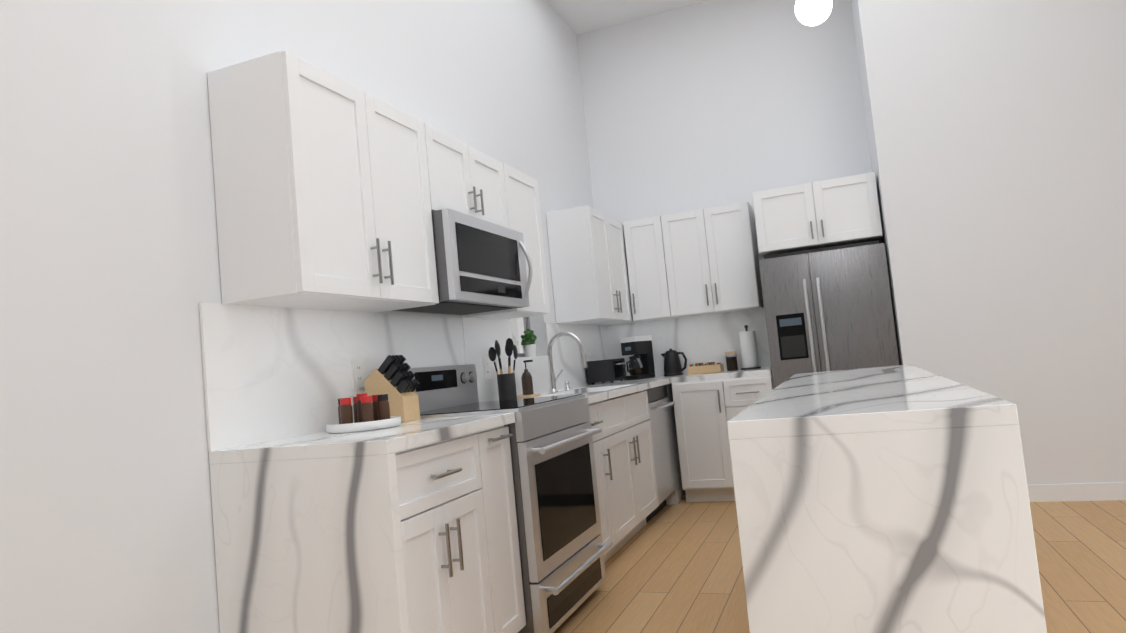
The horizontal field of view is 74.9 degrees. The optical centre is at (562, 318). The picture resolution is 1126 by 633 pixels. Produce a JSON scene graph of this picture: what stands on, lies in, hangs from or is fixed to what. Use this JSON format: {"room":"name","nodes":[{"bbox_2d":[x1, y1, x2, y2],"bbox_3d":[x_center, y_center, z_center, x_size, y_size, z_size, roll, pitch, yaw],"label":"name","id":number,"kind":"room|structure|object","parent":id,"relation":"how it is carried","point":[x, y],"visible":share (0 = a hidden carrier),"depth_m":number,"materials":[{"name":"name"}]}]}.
{"room":"kitchen","nodes":[
{"label":"kitchen","id":0,"kind":"room"},
{"bbox_2d":[0,0,593,632],"bbox_3d":[-1.377,-0.618,2.103,0.200,3.900,9.480,-7,-4,21],"label":"wall","id":1,"kind":"structure","parent":0,"point":[110,280],"depth_m":2.09,"materials":[{"name":"white paint"}]},
{"bbox_2d":[207,51,394,310],"bbox_3d":[-0.901,-0.438,2.552,0.321,0.768,0.468,-7,-4,21],"label":"upper cabinet","id":2,"kind":"object","parent":1,"relation":"attached to","point":[332,192],"depth_m":2.37,"materials":[{"name":"white wood"}]},
{"bbox_2d":[351,358,364,388],"bbox_3d":[-0.825,0.222,2.960,0.008,0.120,0.074,-7,-4,21],"label":"electrical outlet","id":3,"kind":"object","parent":1,"relation":"attached to","point":[357,370],"visible":1,"depth_m":2.95,"materials":[{"name":"white plastic"}]},
{"bbox_2d":[355,99,438,312],"bbox_3d":[-0.775,-0.429,2.881,0.321,0.768,0.468,-7,-4,21],"label":"upper cabinet","id":4,"kind":"object","parent":1,"relation":"attached to","point":[406,138],"depth_m":2.91,"materials":[{"name":"white wood"}]},
{"bbox_2d":[431,126,482,219],"bbox_3d":[-0.632,-0.611,3.316,0.321,0.376,0.438,-7,-4,21],"label":"upper cabinet","id":5,"kind":"object","parent":1,"relation":"attached to","point":[458,188],"depth_m":3.29,"materials":[{"name":"white wood"}]},
{"bbox_2d":[392,208,531,314],"bbox_3d":[-0.478,-0.235,3.419,0.448,0.379,0.754,-7,-4,21],"label":"microwave","id":6,"kind":"object","parent":5,"relation":"attached to","point":[480,265],"visible":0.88,"depth_m":3.25,"materials":[{"name":"silver metal"}]},
{"bbox_2d":[482,357,490,378],"bbox_3d":[-0.416,0.273,4.023,0.008,0.120,0.074,-7,-4,21],"label":"electrical outlet","id":7,"kind":"object","parent":1,"relation":"attached to","point":[486,368],"visible":1,"depth_m":4.01,"materials":[{"name":"white plastic"}]},
{"bbox_2d":[479,151,514,229],"bbox_3d":[-0.517,-0.602,3.617,0.321,0.376,0.439,-7,-4,21],"label":"upper cabinet","id":8,"kind":"object","parent":1,"relation":"attached to","point":[492,172],"depth_m":3.67,"materials":[{"name":"white wood"}]},
{"bbox_2d":[496,356,503,373],"bbox_3d":[-0.359,0.277,4.172,0.008,0.120,0.074,-7,-4,21],"label":"electrical outlet","id":9,"kind":"object","parent":1,"relation":"attached to","point":[497,365],"visible":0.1,"depth_m":4.15,"materials":[{"name":"white plastic"}]},
{"bbox_2d":[461,165,554,319],"bbox_3d":[-0.339,-0.398,4.024,0.321,0.773,0.460,-7,-4,21],"label":"upper cabinet","id":10,"kind":"object","parent":1,"relation":"attached to","point":[525,202],"depth_m":4.02,"materials":[{"name":"white wood"}]},
{"bbox_2d":[508,316,530,356],"bbox_3d":[-0.352,-0.106,4.705,0.040,0.730,0.560,-7,-4,21],"label":"window","id":11,"kind":"structure","parent":1,"relation":"in","point":[520,326],"depth_m":4.79,"materials":[{"name":"silver metal"}]},
{"bbox_2d":[521,329,536,356],"bbox_3d":[-0.219,0.158,4.763,0.099,0.185,0.153,-7,-4,21],"label":"plant pot","id":12,"kind":"object","parent":1,"relation":"on","point":[528,337],"visible":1,"depth_m":4.73,"materials":[{"name":"white plastic"}]},
{"bbox_2d":[546,206,614,324],"bbox_3d":[0.147,-0.365,5.296,0.321,0.782,0.464,-7,-4,21],"label":"upper cabinet","id":13,"kind":"object","parent":1,"relation":"attached to","point":[580,256],"depth_m":5.09,"materials":[{"name":"white wood"}]},
{"bbox_2d":[586,352,590,360],"bbox_3d":[0.202,0.320,5.638,0.008,0.120,0.074,-7,-4,21],"label":"electrical outlet","id":14,"kind":"object","parent":1,"relation":"attached to","point":[588,356],"visible":0.52,"depth_m":5.63,"materials":[{"name":"white plastic"}]},
{"bbox_2d":[595,215,638,325],"bbox_3d":[0.305,-0.359,5.619,0.386,0.782,0.489,-7,-4,21],"label":"upper cabinet","id":15,"kind":"object","parent":1,"relation":"attached to","point":[618,235],"depth_m":5.70,"materials":[{"name":"white wood"}]},
{"bbox_2d":[546,0,706,34],"bbox_3d":[0.943,-2.905,1.283,5.800,0.100,9.480,-7,-4,21],"label":"ceiling","id":16,"kind":"structure","parent":0,"point":[578,17],"depth_m":5.97,"materials":[{"name":"white paint"}]},
{"bbox_2d":[795,0,831,25],"bbox_3d":[0.739,-1.853,2.455,0.116,1.798,0.116,-7,-4,21],"label":"pendant light","id":17,"kind":"object","parent":16,"relation":"hanging from","point":[812,12],"visible":1,"depth_m":2.37,"materials":[{"name":"white"}]},
{"bbox_2d":[577,0,880,304],"bbox_3d":[2.753,-0.794,5.392,5.800,3.900,0.200,-7,-4,21],"label":"wall","id":18,"kind":"structure","parent":0,"point":[707,104],"depth_m":5.89,"materials":[{"name":"white paint"}]},
{"bbox_2d":[653,349,656,363],"bbox_3d":[0.729,0.314,6.006,0.074,0.120,0.008,-7,-4,21],"label":"electrical outlet","id":19,"kind":"object","parent":18,"relation":"attached to","point":[655,356],"visible":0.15,"depth_m":6.00,"materials":[{"name":"white plastic"}]},
{"bbox_2d":[631,214,678,321],"bbox_3d":[0.712,-0.389,5.842,0.390,0.793,0.386,-7,-4,21],"label":"upper cabinet","id":20,"kind":"object","parent":18,"relation":"attached to","point":[653,254],"depth_m":5.71,"materials":[{"name":"white wood"}]},
{"bbox_2d":[671,207,726,317],"bbox_3d":[1.003,-0.421,5.766,0.451,0.793,0.321,-7,-4,21],"label":"upper cabinet","id":21,"kind":"object","parent":18,"relation":"attached to","point":[693,231],"depth_m":5.60,"materials":[{"name":"white wood"}]},
{"bbox_2d":[711,201,763,311],"bbox_3d":[1.286,-0.455,5.659,0.391,0.793,0.321,-7,-4,21],"label":"upper cabinet","id":22,"kind":"object","parent":18,"relation":"attached to","point":[735,237],"depth_m":5.50,"materials":[{"name":"white wood"}]},
{"bbox_2d":[752,172,882,256],"bbox_3d":[1.829,-0.715,5.298,0.808,0.435,0.622,-7,-4,21],"label":"upper cabinet","id":23,"kind":"object","parent":18,"relation":"attached to","point":[824,213],"visible":1,"depth_m":5.04,"materials":[{"name":"white wood"}]},
{"bbox_2d":[553,496,1125,632],"bbox_3d":[1.319,1.049,1.024,5.800,0.060,9.480,-7,-4,21],"label":"floor","id":24,"kind":"structure","parent":0,"point":[676,568],"depth_m":3.40,"materials":[{"name":"brown wood"}]},
{"bbox_2d":[209,423,514,632],"bbox_3d":[-0.625,0.854,2.409,0.646,0.874,0.650,-7,-4,21],"label":"base cabinet","id":25,"kind":"object","parent":24,"relation":"on","point":[408,527],"depth_m":2.16,"materials":[{"name":"white stone"}]},
{"bbox_2d":[347,419,525,632],"bbox_3d":[-0.510,0.866,2.754,0.616,0.874,0.315,-7,-4,21],"label":"base cabinet","id":26,"kind":"object","parent":24,"relation":"on","point":[504,440],"depth_m":2.75,"materials":[{"name":"white"}]},
{"bbox_2d":[326,393,400,432],"bbox_3d":[-0.717,0.333,2.637,0.260,0.126,0.260,-7,-4,21],"label":"spice rack","id":27,"kind":"object","parent":26,"relation":"on","point":[369,414],"visible":1,"depth_m":2.56,"materials":[{"name":"white plastic"}]},
{"bbox_2d":[364,355,419,421],"bbox_3d":[-0.669,0.278,2.898,0.187,0.262,0.110,-7,-4,21],"label":"knife block","id":28,"kind":"object","parent":26,"relation":"on","point":[392,376],"visible":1,"depth_m":2.86,"materials":[{"name":"wood"}]},
{"bbox_2d":[371,364,612,632],"bbox_3d":[-0.266,0.749,3.256,0.737,1.125,0.784,-7,-4,21],"label":"range","id":29,"kind":"object","parent":24,"relation":"on","point":[563,548],"visible":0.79,"depth_m":3.05,"materials":[{"name":"silver metal"}]},
{"bbox_2d":[463,399,622,561],"bbox_3d":[-0.099,0.897,3.828,0.616,0.874,0.405,-7,-4,21],"label":"base cabinet","id":30,"kind":"object","parent":24,"relation":"on","point":[604,465],"depth_m":3.81,"materials":[{"name":"white wood"}]},
{"bbox_2d":[607,395,646,544],"bbox_3d":[0.040,0.908,4.191,0.616,0.874,0.613,-7,-4,21],"label":"base cabinet","id":31,"kind":"object","parent":24,"relation":"on","point":[621,412],"depth_m":4.21,"materials":[{"name":"white wood"}]},
{"bbox_2d":[631,391,658,522],"bbox_3d":[0.206,0.921,4.626,0.616,0.874,0.553,-7,-4,21],"label":"base cabinet","id":32,"kind":"object","parent":24,"relation":"on","point":[643,435],"depth_m":4.62,"materials":[{"name":"white wood"}]},
{"bbox_2d":[644,385,677,522],"bbox_3d":[0.439,0.935,5.155,0.661,0.870,0.594,-7,-4,21],"label":"dishwasher","id":33,"kind":"object","parent":24,"relation":"on","point":[659,403],"visible":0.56,"depth_m":5.04,"materials":[{"name":"silver metal"}]},
{"bbox_2d":[651,387,678,504],"bbox_3d":[0.616,0.954,5.727,0.596,0.874,0.596,-7,-4,21],"label":"base cabinet","id":34,"kind":"object","parent":24,"relation":"on","point":[673,499],"depth_m":5.40,"materials":[{"name":"white wood"}]},
{"bbox_2d":[667,379,734,501],"bbox_3d":[1.108,0.894,5.530,0.370,0.874,0.617,-7,-4,21],"label":"base cabinet","id":35,"kind":"object","parent":24,"relation":"on","point":[699,410],"depth_m":5.26,"materials":[{"name":"white wood"}]},
{"bbox_2d":[491,375,670,402],"bbox_3d":[0.252,0.471,4.846,0.646,0.040,2.529,-7,-4,21],"label":"countertop","id":36,"kind":"structure","parent":35,"relation":"on","point":[596,392],"depth_m":4.73,"materials":[{"name":"white stone"}]},
{"bbox_2d":[488,338,517,399],"bbox_3d":[-0.304,0.271,3.833,0.152,0.328,0.151,-7,-4,21],"label":"utensil crock","id":37,"kind":"object","parent":36,"relation":"on","point":[506,386],"visible":0.98,"depth_m":3.80,"materials":[{"name":"grey ceramic"}]},
{"bbox_2d":[517,360,540,397],"bbox_3d":[-0.209,0.348,4.242,0.100,0.210,0.140,-7,-4,21],"label":"soap dispenser","id":38,"kind":"object","parent":36,"relation":"on","point":[527,383],"visible":0.96,"depth_m":4.21,"materials":[{"name":"glass"}]},
{"bbox_2d":[547,331,587,392],"bbox_3d":[0.027,0.265,4.539,0.268,0.369,0.100,-7,-4,21],"label":"faucet","id":39,"kind":"object","parent":36,"relation":"attached to","point":[583,364],"visible":1,"depth_m":4.53,"materials":[{"name":"silver metal"}]},
{"bbox_2d":[564,381,570,390],"bbox_3d":[0.025,0.432,4.706,0.044,0.060,0.044,-7,-4,21],"label":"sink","id":40,"kind":"object","parent":36,"relation":"in","point":[566,385],"visible":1,"depth_m":4.69,"materials":[{"name":"silver metal"}]},
{"bbox_2d":[587,358,625,384],"bbox_3d":[0.349,0.401,5.590,0.247,0.175,0.310,-7,-4,21],"label":"toaster oven","id":41,"kind":"object","parent":36,"relation":"on","point":[608,370],"visible":0.98,"depth_m":5.46,"materials":[{"name":"grey metal"}]},
{"bbox_2d":[620,335,654,379],"bbox_3d":[0.581,0.314,5.826,0.246,0.335,0.154,-2,-5,-43],"label":"coffee maker","id":42,"kind":"object","parent":36,"relation":"on","point":[641,359],"visible":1,"depth_m":5.78,"materials":[{"name":"black plastic"}]},
{"bbox_2d":[661,349,686,375],"bbox_3d":[0.886,0.346,5.847,0.208,0.216,0.153,-7,-4,21],"label":"kettle","id":43,"kind":"object","parent":36,"relation":"on","point":[672,365],"visible":0.98,"depth_m":5.80,"materials":[{"name":"black plastic"}]},
{"bbox_2d":[671,367,770,382],"bbox_3d":[1.224,0.422,5.510,0.705,0.040,0.596,-7,-4,21],"label":"countertop","id":44,"kind":"structure","parent":35,"relation":"on","point":[763,370],"depth_m":5.26,"materials":[{"name":"white stone"}]},
{"bbox_2d":[688,362,723,374],"bbox_3d":[1.109,0.384,5.707,0.250,0.081,0.160,-7,-4,21],"label":"tray","id":45,"kind":"object","parent":44,"relation":"on","point":[707,367],"visible":1,"depth_m":5.64,"materials":[{"name":"wood"}]},
{"bbox_2d":[725,351,737,370],"bbox_3d":[1.299,0.329,5.658,0.086,0.148,0.085,-7,-4,21],"label":"jar","id":46,"kind":"object","parent":44,"relation":"on","point":[731,362],"visible":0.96,"depth_m":5.62,"materials":[{"name":"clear glass"}]},
{"bbox_2d":[739,325,760,369],"bbox_3d":[1.422,0.220,5.635,0.150,0.339,0.150,-7,-4,21],"label":"paper towel","id":47,"kind":"object","parent":44,"relation":"on","point":[748,347],"visible":1,"depth_m":5.58,"materials":[{"name":"white paper"}]},
{"bbox_2d":[723,371,772,421],"bbox_3d":[1.408,0.858,5.416,0.395,0.874,0.617,-7,-4,21],"label":"base cabinet","id":48,"kind":"object","parent":24,"relation":"on","point":[743,391],"depth_m":5.16,"materials":[{"name":"white wood"}]},
{"bbox_2d":[759,240,898,388],"bbox_3d":[1.921,0.377,5.194,0.808,1.705,0.687,-7,-4,21],"label":"fridge","id":49,"kind":"object","parent":24,"relation":"on","point":[828,309],"visible":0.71,"depth_m":4.95,"materials":[{"name":"silver metal"}]},
{"bbox_2d":[727,365,1046,632],"bbox_3d":[1.101,0.685,2.638,0.560,0.914,2.440,-7,-4,21],"label":"kitchen island","id":50,"kind":"object","parent":24,"relation":"on","point":[891,499],"visible":1,"depth_m":1.52,"materials":[{"name":"stone"}]},
{"bbox_2d":[851,0,1125,484],"bbox_3d":[3.598,-0.929,4.563,3.015,3.900,0.750,-7,-4,21],"label":"wall","id":51,"kind":"structure","parent":0,"point":[996,131],"depth_m":4.48,"materials":[{"name":"white paint"}]},
{"bbox_2d":[1027,482,1125,501],"bbox_3d":[3.642,0.949,4.084,3.015,0.100,0.012,-7,-4,21],"label":"baseboard","id":52,"kind":"structure","parent":51,"relation":"attached to","point":[1077,492],"depth_m":4.31,"materials":[{"name":"white wood"}]}
]}

